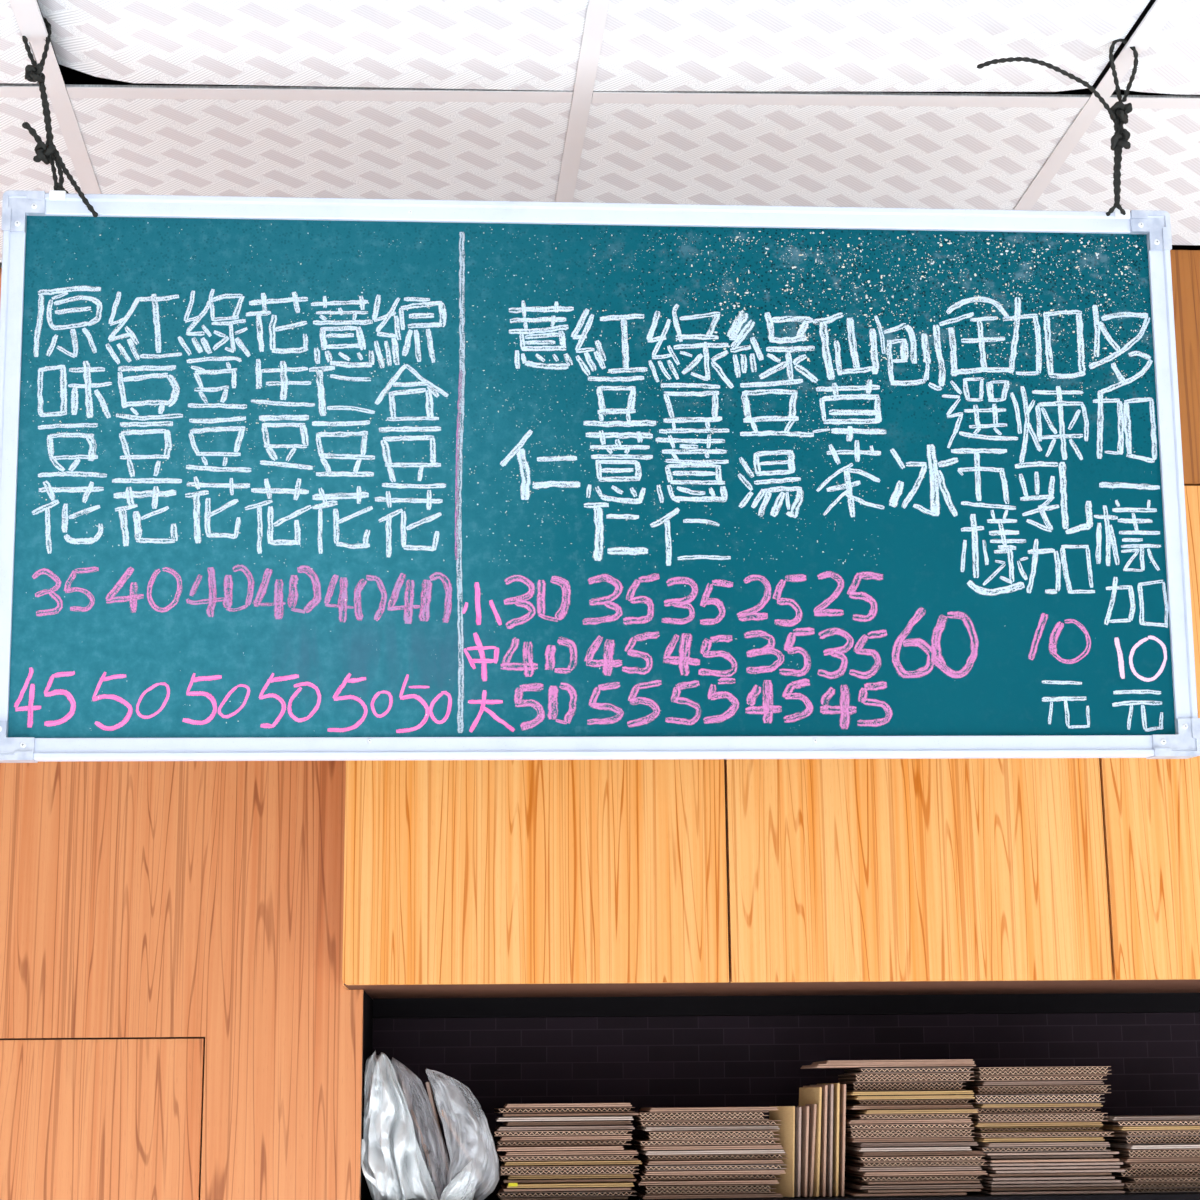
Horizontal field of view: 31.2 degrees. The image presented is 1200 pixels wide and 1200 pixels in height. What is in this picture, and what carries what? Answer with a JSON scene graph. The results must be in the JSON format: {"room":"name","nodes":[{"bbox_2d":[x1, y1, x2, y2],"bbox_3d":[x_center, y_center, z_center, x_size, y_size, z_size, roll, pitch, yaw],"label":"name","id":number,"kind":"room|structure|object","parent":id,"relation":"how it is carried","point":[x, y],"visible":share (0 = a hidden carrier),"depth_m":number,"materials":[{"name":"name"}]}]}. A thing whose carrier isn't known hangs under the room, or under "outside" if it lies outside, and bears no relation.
{"room":"shop","nodes":[
{"label":"shop","id":0,"kind":"room"},
{"bbox_2d":[0,0,1199,262],"bbox_3d":[0.281,-1.214,0.402,5.800,0.258,6.600,0,-13,-3],"label":"ceiling","id":1,"kind":"structure","parent":0,"point":[926,157],"depth_m":2.54,"materials":[{"name":"tile"}]},
{"bbox_2d":[9,0,46,41],"bbox_3d":[-0.601,-0.664,2.155,0.027,0.002,0.434,1,-13,-5],"label":"trim","id":2,"kind":"structure","parent":1,"relation":"attached to","point":[26,12],"depth_m":2.32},
{"bbox_2d":[21,17,101,216],"bbox_3d":[-0.583,-0.526,2.328,0.105,0.248,0.030,-1,-13,1],"label":"cord","id":3,"kind":"object","parent":1,"relation":"hanging from","point":[47,153],"visible":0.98,"depth_m":2.32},
{"bbox_2d":[0,190,1199,762],"bbox_3d":[0.002,-0.136,2.316,1.285,0.626,0.061,0,-13,-5],"label":"chalkboard","id":4,"kind":"object","parent":3,"relation":"hanging from","point":[281,478],"visible":1,"depth_m":2.31,"materials":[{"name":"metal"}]},
{"bbox_2d":[30,0,100,193],"bbox_3d":[-0.544,-0.818,1.566,0.022,0.032,2.977,1,-13,-5],"label":"trim","id":5,"kind":"structure","parent":1,"relation":"attached to","point":[56,88],"depth_m":2.55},
{"bbox_2d":[66,87,572,102],"bbox_3d":[-0.324,-0.588,2.502,0.585,0.001,0.027,0,-13,-2],"label":"bar","id":6,"kind":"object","parent":1,"relation":"attached to","point":[74,92],"depth_m":2.50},
{"bbox_2d":[555,0,609,201],"bbox_3d":[0.062,-0.817,1.597,0.022,0.032,2.988,1,-13,-5],"label":"trim","id":7,"kind":"structure","parent":1,"relation":"attached to","point":[597,10],"depth_m":2.51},
{"bbox_2d":[591,92,1089,107],"bbox_3d":[0.282,-0.588,2.528,0.585,0.001,0.027,0,-13,-2],"label":"bar","id":8,"kind":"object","parent":1,"relation":"attached to","point":[597,97],"depth_m":2.53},
{"bbox_2d":[977,39,1137,215],"bbox_3d":[0.503,-0.532,2.380,0.200,0.197,0.047,3,-13,-14],"label":"cord","id":9,"kind":"object","parent":1,"relation":"hanging from","point":[1118,113],"visible":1,"depth_m":2.40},
{"bbox_2d":[1013,0,1156,209],"bbox_3d":[0.674,-0.829,1.569,0.022,0.032,2.878,1,-13,-5],"label":"trim","id":10,"kind":"structure","parent":1,"relation":"attached to","point":[1104,84],"depth_m":2.58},
{"bbox_2d":[1103,97,1199,108],"bbox_3d":[0.889,-0.588,2.554,0.585,0.001,0.027,0,-13,-2],"label":"trim","id":11,"kind":"structure","parent":1,"relation":"attached to","point":[1137,102],"depth_m":2.54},
{"bbox_2d":[1124,0,1181,50],"bbox_3d":[0.619,-0.664,2.203,0.026,0.002,0.426,1,-13,-5],"label":"trim","id":12,"kind":"structure","parent":1,"relation":"attached to","point":[1160,13],"depth_m":2.35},
{"bbox_2d":[373,1012,1199,1193],"bbox_3d":[1.042,0.871,3.136,2.740,0.700,0.030,0,-13,-3],"label":"wall niche","id":13,"kind":"object","parent":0,"point":[487,1064],"depth_m":3.12,"materials":[{"name":"brick"}]},
{"bbox_2d":[342,250,1199,998],"bbox_3d":[1.039,0.046,3.072,2.760,0.996,0.395,0,-13,-3],"label":"upper cabinet","id":14,"kind":"object","parent":13,"relation":"attached to","point":[655,877],"visible":0.46,"depth_m":2.75,"materials":[{"name":"brown wood"}]},
{"bbox_2d":[367,1191,1199,1199],"bbox_3d":[1.052,0.834,2.976,2.738,0.042,0.298,0,-13,-3],"label":"shelf","id":15,"kind":"object","parent":13,"relation":"attached to","point":[971,1195],"visible":0.17,"depth_m":2.81,"materials":[{"name":"black paint"}]},
{"bbox_2d":[361,1050,498,1199],"bbox_3d":[-0.224,0.691,2.832,0.184,0.194,0.119,1,-13,-6],"label":"plastic bag","id":16,"kind":"object","parent":15,"relation":"on","point":[394,1167],"visible":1,"depth_m":2.80,"materials":[{"name":"white"}]},
{"bbox_2d":[496,1193,627,1199],"bbox_3d":[-0.053,0.803,2.897,0.167,0.003,0.160,1,-13,-5],"label":"cardboard sheet","id":17,"kind":"object","parent":15,"relation":"on","point":[574,1197],"visible":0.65,"depth_m":2.82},
{"bbox_2d":[498,1187,636,1196],"bbox_3d":[-0.045,0.795,2.889,0.181,0.005,0.160,0,-13,-2],"label":"cardboard sheet","id":18,"kind":"object","parent":17,"relation":"on","point":[501,1193],"visible":0.7,"depth_m":2.82,"materials":[{"name":"cardboard"}]},
{"bbox_2d":[501,1185,630,1191],"bbox_3d":[-0.048,0.791,2.894,0.167,0.003,0.160,0,-13,-4],"label":"cardboard sheet","id":19,"kind":"object","parent":18,"relation":"on","point":[505,1189],"visible":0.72,"depth_m":2.82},
{"bbox_2d":[505,1181,633,1187],"bbox_3d":[-0.043,0.784,2.891,0.167,0.004,0.160,0,-13,-4],"label":"cardboard sheet","id":20,"kind":"object","parent":19,"relation":"on","point":[621,1183],"visible":0.66,"depth_m":2.82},
{"bbox_2d":[504,1176,635,1182],"bbox_3d":[-0.042,0.784,2.911,0.175,0.003,0.160,0,-13,-2],"label":"cardboard sheet","id":21,"kind":"object","parent":20,"relation":"on","point":[506,1180],"visible":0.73,"depth_m":2.83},
{"bbox_2d":[507,1174,633,1178],"bbox_3d":[-0.042,0.778,2.912,0.167,0.004,0.160,0,-13,-3],"label":"cardboard sheet","id":22,"kind":"object","parent":21,"relation":"on","point":[558,1176],"visible":0.56,"depth_m":2.84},
{"bbox_2d":[501,1164,638,1174],"bbox_3d":[-0.043,0.765,2.894,0.181,0.010,0.160,0,-13,-2],"label":"cardboard sheet","id":23,"kind":"object","parent":22,"relation":"on","point":[600,1168],"visible":0.91,"depth_m":2.83,"materials":[{"name":"cardboard"}]},
{"bbox_2d":[634,1191,782,1198],"bbox_3d":[0.143,0.803,2.906,0.186,0.004,0.160,1,-13,-5],"label":"cardboard sheet","id":24,"kind":"object","parent":15,"relation":"on","point":[640,1194],"visible":0.55,"depth_m":2.83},
{"bbox_2d":[637,1184,775,1193],"bbox_3d":[0.141,0.794,2.907,0.172,0.010,0.160,0,-13,-4],"label":"cardboard sheet","id":25,"kind":"object","parent":24,"relation":"on","point":[706,1188],"visible":0.87,"depth_m":2.84,"materials":[{"name":"cardboard"}]},
{"bbox_2d":[634,1178,778,1184],"bbox_3d":[0.141,0.784,2.904,0.186,0.004,0.160,0,-13,-2],"label":"cardboard sheet","id":26,"kind":"object","parent":25,"relation":"on","point":[638,1181],"visible":0.6,"depth_m":2.83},
{"bbox_2d":[633,1172,780,1179],"bbox_3d":[0.142,0.780,2.917,0.186,0.005,0.160,0,-13,-4],"label":"cardboard sheet","id":27,"kind":"object","parent":26,"relation":"on","point":[641,1176],"visible":0.64,"depth_m":2.85,"materials":[{"name":"cardboard"}]},
{"bbox_2d":[638,1168,785,1174],"bbox_3d":[0.149,0.770,2.902,0.186,0.004,0.160,0,-13,-2],"label":"cardboard sheet","id":28,"kind":"object","parent":27,"relation":"on","point":[734,1171],"visible":0.75,"depth_m":2.83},
{"bbox_2d":[639,1163,786,1169],"bbox_3d":[0.150,0.764,2.904,0.186,0.005,0.160,0,-13,-2],"label":"cardboard sheet","id":29,"kind":"object","parent":28,"relation":"on","point":[644,1166],"visible":0.77,"depth_m":2.84,"materials":[{"name":"cardboard"}]},
{"bbox_2d":[641,1158,783,1164],"bbox_3d":[0.149,0.759,2.909,0.180,0.004,0.160,0,-13,-2],"label":"cardboard sheet","id":30,"kind":"object","parent":29,"relation":"on","point":[688,1161],"visible":0.81,"depth_m":2.83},
{"bbox_2d":[638,1153,787,1159],"bbox_3d":[0.151,0.756,2.925,0.186,0.005,0.160,0,-13,-4],"label":"cardboard sheet","id":31,"kind":"object","parent":30,"relation":"on","point":[758,1155],"visible":0.77,"depth_m":2.85,"materials":[{"name":"cardboard"}]},
{"bbox_2d":[636,1149,784,1154],"bbox_3d":[0.146,0.746,2.911,0.186,0.004,0.160,1,-13,-5],"label":"cardboard sheet","id":32,"kind":"object","parent":31,"relation":"on","point":[701,1151],"visible":0.77,"depth_m":2.84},
{"bbox_2d":[633,1144,782,1149],"bbox_3d":[0.144,0.741,2.915,0.186,0.004,0.160,0,-13,-4],"label":"cardboard sheet","id":33,"kind":"object","parent":32,"relation":"on","point":[733,1146],"visible":0.88,"depth_m":2.84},
{"bbox_2d":[629,1139,779,1145],"bbox_3d":[0.140,0.735,2.917,0.186,0.005,0.160,1,-13,-5],"label":"cardboard sheet","id":34,"kind":"object","parent":33,"relation":"on","point":[643,1142],"visible":0.91,"depth_m":2.85,"materials":[{"name":"cardboard"}]},
{"bbox_2d":[643,1129,778,1139],"bbox_3d":[0.148,0.724,2.913,0.172,0.010,0.160,0,-13,-2],"label":"cardboard sheet","id":35,"kind":"object","parent":34,"relation":"on","point":[766,1133],"visible":0.98,"depth_m":2.85,"materials":[{"name":"cardboard"}]},
{"bbox_2d":[635,1125,779,1130],"bbox_3d":[0.143,0.717,2.922,0.180,0.004,0.160,0,-13,-4],"label":"cardboard sheet","id":36,"kind":"object","parent":35,"relation":"on","point":[710,1127],"visible":0.96,"depth_m":2.85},
{"bbox_2d":[634,1120,780,1125],"bbox_3d":[0.143,0.711,2.925,0.186,0.005,0.160,0,-13,-3],"label":"cardboard sheet","id":37,"kind":"object","parent":36,"relation":"on","point":[672,1122],"visible":0.99,"depth_m":2.86,"materials":[{"name":"cardboard"}]},
{"bbox_2d":[632,1111,768,1120],"bbox_3d":[0.133,0.701,2.921,0.172,0.010,0.160,0,-13,-4],"label":"cardboard sheet","id":38,"kind":"object","parent":37,"relation":"on","point":[702,1115],"visible":0.97,"depth_m":2.85,"materials":[{"name":"cardboard"}]},
{"bbox_2d":[768,1106,794,1196],"bbox_3d":[0.242,0.735,2.867,0.009,0.117,0.050,9,-16,-35],"label":"cardboard sheet","id":39,"kind":"object","parent":15,"relation":"on","point":[785,1114],"visible":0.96,"depth_m":2.86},
{"bbox_2d":[799,1087,821,1196],"bbox_3d":[0.281,0.727,2.887,0.012,0.141,0.075,3,-14,-16],"label":"cardboard sheet","id":40,"kind":"object","parent":15,"relation":"on","point":[807,1095],"visible":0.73,"depth_m":2.86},
{"bbox_2d":[844,1189,966,1195],"bbox_3d":[0.405,0.804,2.920,0.151,0.003,0.160,0,-13,-4],"label":"cardboard sheet","id":41,"kind":"object","parent":15,"relation":"on","point":[852,1192],"visible":0.46,"depth_m":2.85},
{"bbox_2d":[848,1187,980,1192],"bbox_3d":[0.425,0.800,2.922,0.151,0.003,0.160,0,-13,-3],"label":"cardboard sheet","id":42,"kind":"object","parent":41,"relation":"on","point":[930,1189],"visible":0.59,"depth_m":2.85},
{"bbox_2d":[844,1181,982,1188],"bbox_3d":[0.420,0.794,2.920,0.165,0.004,0.160,0,-13,-4],"label":"cardboard sheet","id":43,"kind":"object","parent":42,"relation":"on","point":[857,1185],"visible":0.58,"depth_m":2.85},
{"bbox_2d":[845,1178,979,1183],"bbox_3d":[0.424,0.792,2.933,0.151,0.003,0.160,1,-13,-5],"label":"cardboard sheet","id":44,"kind":"object","parent":43,"relation":"on","point":[848,1179],"visible":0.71,"depth_m":2.86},
{"bbox_2d":[845,1173,981,1180],"bbox_3d":[0.422,0.784,2.926,0.159,0.005,0.160,0,-13,-4],"label":"cardboard sheet","id":45,"kind":"object","parent":44,"relation":"on","point":[847,1175],"visible":0.67,"depth_m":2.86,"materials":[{"name":"cardboard"}]},
{"bbox_2d":[845,1169,987,1175],"bbox_3d":[0.427,0.777,2.922,0.165,0.004,0.160,0,-13,-3],"label":"cardboard sheet","id":46,"kind":"object","parent":45,"relation":"on","point":[933,1172],"visible":0.66,"depth_m":2.85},
{"bbox_2d":[845,1164,981,1170],"bbox_3d":[0.420,0.772,2.926,0.165,0.004,0.160,0,-13,-3],"label":"cardboard sheet","id":47,"kind":"object","parent":46,"relation":"on","point":[847,1166],"visible":0.56,"depth_m":2.85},
{"bbox_2d":[845,1159,986,1166],"bbox_3d":[0.428,0.765,2.925,0.165,0.005,0.160,0,-13,-2],"label":"cardboard sheet","id":48,"kind":"object","parent":47,"relation":"on","point":[853,1162],"visible":0.77,"depth_m":2.85,"materials":[{"name":"cardboard"}]},
{"bbox_2d":[845,1154,982,1161],"bbox_3d":[0.424,0.757,2.922,0.165,0.005,0.160,0,-13,-3],"label":"cardboard sheet","id":49,"kind":"object","parent":48,"relation":"on","point":[847,1156],"visible":0.89,"depth_m":2.85,"materials":[{"name":"cardboard"}]},
{"bbox_2d":[845,1150,984,1155],"bbox_3d":[0.426,0.755,2.939,0.165,0.004,0.160,0,-13,-4],"label":"cardboard sheet","id":50,"kind":"object","parent":49,"relation":"on","point":[949,1152],"visible":0.66,"depth_m":2.87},
{"bbox_2d":[845,1146,971,1150],"bbox_3d":[0.415,0.748,2.934,0.151,0.004,0.160,0,-13,-3],"label":"cardboard sheet","id":51,"kind":"object","parent":50,"relation":"on","point":[853,1148],"visible":0.68,"depth_m":2.86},
{"bbox_2d":[845,1141,978,1146],"bbox_3d":[0.423,0.745,2.947,0.159,0.004,0.160,0,-13,-3],"label":"cardboard sheet","id":52,"kind":"object","parent":51,"relation":"on","point":[927,1143],"visible":0.71,"depth_m":2.87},
{"bbox_2d":[845,1137,973,1141],"bbox_3d":[0.413,0.740,2.952,0.165,0.004,0.160,0,-13,-4],"label":"cardboard sheet","id":53,"kind":"object","parent":52,"relation":"on","point":[906,1139],"visible":0.65,"depth_m":2.88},
{"bbox_2d":[845,1128,974,1137],"bbox_3d":[0.413,0.728,2.938,0.165,0.010,0.160,0,-13,-3],"label":"cardboard sheet","id":54,"kind":"object","parent":53,"relation":"on","point":[907,1132],"visible":0.94,"depth_m":2.87,"materials":[{"name":"cardboard"}]},
{"bbox_2d":[845,1123,973,1128],"bbox_3d":[0.411,0.718,2.936,0.165,0.005,0.160,0,-13,-3],"label":"cardboard sheet","id":55,"kind":"object","parent":54,"relation":"on","point":[869,1125],"visible":0.84,"depth_m":2.87,"materials":[{"name":"cardboard"}]},
{"bbox_2d":[846,1118,971,1123],"bbox_3d":[0.411,0.712,2.940,0.165,0.004,0.160,0,-13,-2],"label":"cardboard sheet","id":56,"kind":"object","parent":55,"relation":"on","point":[922,1120],"visible":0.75,"depth_m":2.87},
{"bbox_2d":[846,1113,971,1118],"bbox_3d":[0.415,0.706,2.939,0.151,0.005,0.160,0,-13,-4],"label":"cardboard sheet","id":57,"kind":"object","parent":56,"relation":"on","point":[908,1115],"visible":0.98,"depth_m":2.87,"materials":[{"name":"cardboard"}]},
{"bbox_2d":[848,1109,977,1113],"bbox_3d":[0.425,0.698,2.936,0.151,0.004,0.160,0,-13,-2],"label":"cardboard sheet","id":58,"kind":"object","parent":57,"relation":"on","point":[887,1111],"visible":1,"depth_m":2.86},
{"bbox_2d":[846,1105,973,1108],"bbox_3d":[0.413,0.695,2.949,0.165,0.004,0.160,0,-13,-4],"label":"cardboard sheet","id":59,"kind":"object","parent":58,"relation":"on","point":[858,1106],"visible":0.8,"depth_m":2.87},
{"bbox_2d":[846,1100,970,1104],"bbox_3d":[0.419,0.691,2.960,0.151,0.005,0.160,0,-13,-3],"label":"cardboard sheet","id":60,"kind":"object","parent":59,"relation":"on","point":[854,1102],"visible":0.96,"depth_m":2.89,"materials":[{"name":"cardboard"}]},
{"bbox_2d":[846,1095,974,1099],"bbox_3d":[0.418,0.680,2.941,0.159,0.004,0.160,0,-13,-2],"label":"cardboard sheet","id":61,"kind":"object","parent":60,"relation":"on","point":[933,1096],"visible":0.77,"depth_m":2.87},
{"bbox_2d":[846,1091,973,1094],"bbox_3d":[0.414,0.675,2.945,0.165,0.004,0.160,0,-13,-3],"label":"cardboard sheet","id":62,"kind":"object","parent":61,"relation":"on","point":[887,1092],"visible":0.78,"depth_m":2.87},
{"bbox_2d":[842,1082,965,1090],"bbox_3d":[0.413,0.671,2.963,0.151,0.010,0.160,0,-13,-2],"label":"cardboard sheet","id":63,"kind":"object","parent":62,"relation":"on","point":[897,1086],"visible":0.95,"depth_m":2.89,"materials":[{"name":"cardboard"}]},
{"bbox_2d":[838,1073,973,1082],"bbox_3d":[0.418,0.656,2.953,0.159,0.010,0.160,0,-13,-2],"label":"cardboard sheet","id":64,"kind":"object","parent":63,"relation":"on","point":[895,1077],"visible":1,"depth_m":2.88,"materials":[{"name":"cardboard"}]},
{"bbox_2d":[975,1188,1124,1194],"bbox_3d":[0.604,0.804,2.928,0.180,0.003,0.160,0,-13,-2],"label":"cardboard sheet","id":65,"kind":"object","parent":15,"relation":"on","point":[1084,1191],"visible":0.51,"depth_m":2.85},
{"bbox_2d":[979,1186,1123,1190],"bbox_3d":[0.605,0.803,2.946,0.180,0.003,0.160,0,-13,-4],"label":"cardboard sheet","id":66,"kind":"object","parent":65,"relation":"on","point":[984,1187],"visible":0.47,"depth_m":2.87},
{"bbox_2d":[976,1182,1123,1187],"bbox_3d":[0.604,0.796,2.933,0.180,0.003,0.160,0,-13,-3],"label":"cardboard sheet","id":67,"kind":"object","parent":66,"relation":"on","point":[982,1183],"visible":0.49,"depth_m":2.86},
{"bbox_2d":[977,1178,1120,1183],"bbox_3d":[0.602,0.790,2.930,0.174,0.003,0.160,0,-13,-3],"label":"cardboard sheet","id":68,"kind":"object","parent":67,"relation":"on","point":[982,1180],"visible":0.49,"depth_m":2.86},
{"bbox_2d":[977,1175,1114,1179],"bbox_3d":[0.596,0.786,2.933,0.166,0.003,0.160,1,-13,-5],"label":"cardboard sheet","id":69,"kind":"object","parent":68,"relation":"on","point":[981,1176],"visible":0.53,"depth_m":2.86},
{"bbox_2d":[983,1172,1111,1176],"bbox_3d":[0.596,0.784,2.945,0.166,0.003,0.160,0,-13,-4],"label":"cardboard sheet","id":70,"kind":"object","parent":69,"relation":"on","point":[990,1174],"visible":0.47,"depth_m":2.87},
{"bbox_2d":[981,1168,1124,1172],"bbox_3d":[0.608,0.777,2.932,0.174,0.003,0.160,0,-13,-2],"label":"cardboard sheet","id":71,"kind":"object","parent":70,"relation":"on","point":[1094,1169],"visible":0.53,"depth_m":2.86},
{"bbox_2d":[980,1165,1119,1169],"bbox_3d":[0.600,0.773,2.935,0.174,0.003,0.160,1,-13,-5],"label":"cardboard sheet","id":72,"kind":"object","parent":71,"relation":"on","point":[981,1166],"visible":0.48,"depth_m":2.86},
{"bbox_2d":[983,1161,1122,1165],"bbox_3d":[0.603,0.769,2.938,0.180,0.003,0.160,0,-13,-3],"label":"cardboard sheet","id":73,"kind":"object","parent":72,"relation":"on","point":[1085,1162],"visible":0.5,"depth_m":2.86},
{"bbox_2d":[980,1157,1119,1162],"bbox_3d":[0.601,0.764,2.938,0.174,0.003,0.160,0,-13,-4],"label":"cardboard sheet","id":74,"kind":"object","parent":73,"relation":"on","point":[1100,1158],"visible":0.52,"depth_m":2.86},
{"bbox_2d":[980,1154,1112,1158],"bbox_3d":[0.602,0.763,2.953,0.166,0.003,0.160,0,-13,-2],"label":"cardboard sheet","id":75,"kind":"object","parent":74,"relation":"on","point":[1074,1155],"visible":0.51,"depth_m":2.88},
{"bbox_2d":[980,1151,1118,1155],"bbox_3d":[0.598,0.755,2.941,0.180,0.003,0.160,1,-13,-5],"label":"cardboard sheet","id":76,"kind":"object","parent":75,"relation":"on","point":[1026,1152],"visible":0.5,"depth_m":2.87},
{"bbox_2d":[966,1145,1109,1151],"bbox_3d":[0.590,0.750,2.944,0.174,0.005,0.160,0,-13,-4],"label":"cardboard sheet","id":77,"kind":"object","parent":76,"relation":"on","point":[1092,1147],"visible":0.84,"depth_m":2.87,"materials":[{"name":"cardboard"}]},
{"bbox_2d":[970,1141,1109,1146],"bbox_3d":[0.592,0.742,2.936,0.165,0.004,0.160,0,-13,-4],"label":"cardboard sheet","id":78,"kind":"object","parent":77,"relation":"on","point":[1033,1143],"visible":0.68,"depth_m":2.86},
{"bbox_2d":[970,1136,1104,1141],"bbox_3d":[0.587,0.738,2.944,0.165,0.004,0.160,0,-13,-4],"label":"cardboard sheet","id":79,"kind":"object","parent":78,"relation":"on","point":[1077,1138],"visible":0.73,"depth_m":2.87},
{"bbox_2d":[970,1131,1111,1137],"bbox_3d":[0.593,0.731,2.944,0.180,0.005,0.160,0,-13,-3],"label":"cardboard sheet","id":80,"kind":"object","parent":79,"relation":"on","point":[1023,1133],"visible":0.88,"depth_m":2.87,"materials":[{"name":"cardboard"}]},
{"bbox_2d":[968,1126,1102,1131],"bbox_3d":[0.589,0.728,2.960,0.166,0.005,0.160,0,-13,-3],"label":"cardboard sheet","id":81,"kind":"object","parent":80,"relation":"on","point":[997,1128],"visible":0.94,"depth_m":2.89,"materials":[{"name":"cardboard"}]},
{"bbox_2d":[966,1121,1102,1126],"bbox_3d":[0.582,0.720,2.955,0.174,0.004,0.160,1,-13,-5],"label":"cardboard sheet","id":82,"kind":"object","parent":81,"relation":"on","point":[1052,1123],"visible":0.72,"depth_m":2.88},
{"bbox_2d":[957,1112,1107,1121],"bbox_3d":[0.588,0.708,2.945,0.174,0.010,0.160,0,-13,-3],"label":"cardboard sheet","id":83,"kind":"object","parent":82,"relation":"on","point":[1065,1116],"visible":0.96,"depth_m":2.87,"materials":[{"name":"cardboard"}]},
{"bbox_2d":[949,1107,1100,1112],"bbox_3d":[0.582,0.702,2.959,0.174,0.005,0.160,0,-13,-2],"label":"cardboard sheet","id":84,"kind":"object","parent":83,"relation":"on","point":[1049,1109],"visible":0.84,"depth_m":2.89,"materials":[{"name":"cardboard"}]},
{"bbox_2d":[956,1103,1102,1107],"bbox_3d":[0.587,0.695,2.957,0.165,0.004,0.160,0,-13,-4],"label":"cardboard sheet","id":85,"kind":"object","parent":84,"relation":"on","point":[1022,1104],"visible":0.85,"depth_m":2.88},
{"bbox_2d":[952,1094,1103,1102],"bbox_3d":[0.585,0.685,2.952,0.174,0.010,0.160,0,-13,-3],"label":"cardboard sheet","id":86,"kind":"object","parent":85,"relation":"on","point":[1069,1097],"visible":0.94,"depth_m":2.88,"materials":[{"name":"cardboard"}]},
{"bbox_2d":[957,1085,1110,1093],"bbox_3d":[0.595,0.676,2.966,0.180,0.010,0.160,0,-13,-2],"label":"cardboard sheet","id":87,"kind":"object","parent":86,"relation":"on","point":[1071,1088],"visible":0.97,"depth_m":2.89,"materials":[{"name":"cardboard"}]},
{"bbox_2d":[960,1081,1103,1085],"bbox_3d":[0.593,0.668,2.971,0.165,0.004,0.160,0,-13,-3],"label":"cardboard sheet","id":88,"kind":"object","parent":87,"relation":"on","point":[1021,1082],"visible":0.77,"depth_m":2.90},
{"bbox_2d":[953,1075,1106,1081],"bbox_3d":[0.591,0.660,2.967,0.174,0.005,0.160,0,-13,-4],"label":"cardboard sheet","id":89,"kind":"object","parent":88,"relation":"on","point":[1092,1077],"visible":0.95,"depth_m":2.90,"materials":[{"name":"cardboard"}]},
{"bbox_2d":[959,1066,1110,1075],"bbox_3d":[0.592,0.650,2.962,0.180,0.010,0.160,0,-13,-4],"label":"cardboard sheet","id":90,"kind":"object","parent":89,"relation":"on","point":[1089,1070],"visible":0.95,"depth_m":2.89,"materials":[{"name":"cardboard"}]},
{"bbox_2d":[1115,1187,1199,1192],"bbox_3d":[0.791,0.806,2.950,0.177,0.005,0.160,0,-13,-3],"label":"cardboard sheet","id":91,"kind":"object","parent":15,"relation":"on","point":[1141,1189],"visible":0.38,"depth_m":2.87,"materials":[{"name":"cardboard"}]},
{"bbox_2d":[1121,1181,1199,1187],"bbox_3d":[0.785,0.797,2.942,0.177,0.005,0.160,0,-13,-3],"label":"cardboard sheet","id":92,"kind":"object","parent":91,"relation":"on","point":[1127,1184],"visible":0.52,"depth_m":2.87,"materials":[{"name":"cardboard"}]},
{"bbox_2d":[1105,1175,1199,1181],"bbox_3d":[0.789,0.789,2.939,0.163,0.005,0.160,0,-13,-2],"label":"cardboard sheet","id":93,"kind":"object","parent":92,"relation":"on","point":[1131,1178],"visible":0.62,"depth_m":2.87,"materials":[{"name":"cardboard"}]},
{"bbox_2d":[1109,1167,1199,1176],"bbox_3d":[0.782,0.785,2.959,0.177,0.010,0.160,0,-13,-3],"label":"cardboard sheet","id":94,"kind":"object","parent":93,"relation":"on","point":[1165,1171],"visible":0.68,"depth_m":2.88,"materials":[{"name":"cardboard"}]},
{"bbox_2d":[1115,1161,1199,1167],"bbox_3d":[0.792,0.771,2.945,0.177,0.005,0.160,0,-13,-2],"label":"cardboard sheet","id":95,"kind":"object","parent":94,"relation":"on","point":[1125,1164],"visible":0.63,"depth_m":2.87,"materials":[{"name":"cardboard"}]},
{"bbox_2d":[1105,1157,1199,1161],"bbox_3d":[0.784,0.767,2.954,0.177,0.004,0.160,0,-13,-4],"label":"cardboard sheet","id":96,"kind":"object","parent":95,"relation":"on","point":[1122,1159],"visible":0.51,"depth_m":2.88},
{"bbox_2d":[1104,1147,1199,1157],"bbox_3d":[0.789,0.758,2.954,0.177,0.010,0.160,0,-13,-4],"label":"cardboard sheet","id":97,"kind":"object","parent":96,"relation":"on","point":[1123,1152],"visible":0.82,"depth_m":2.88,"materials":[{"name":"cardboard"}]},
{"bbox_2d":[1098,1143,1199,1148],"bbox_3d":[0.787,0.749,2.954,0.163,0.004,0.160,0,-13,-3],"label":"cardboard sheet","id":98,"kind":"object","parent":97,"relation":"on","point":[1190,1145],"visible":0.7,"depth_m":2.88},
{"bbox_2d":[373,993,1199,1018],"bbox_3d":[1.042,0.564,3.173,2.739,0.084,0.033,0,-13,-3],"label":"cabinet underside","id":99,"kind":"structure","parent":13,"relation":"attached to","point":[524,1007],"depth_m":3.10,"materials":[{"name":"black paint"}]},
{"bbox_3d":[0.308,1.534,-0.235,5.800,0.100,6.600,0,-13,-3],"label":"floor","id":100,"kind":"structure","parent":0,"visible":0},
{"bbox_2d":[0,268,372,1199],"bbox_3d":[-1.443,0.853,2.814,2.260,2.637,0.309,0,-13,-3],"label":"wood wall panel","id":101,"kind":"object","parent":100,"relation":"on","point":[179,1020],"visible":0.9,"depth_m":2.79,"materials":[{"name":"red wood"}]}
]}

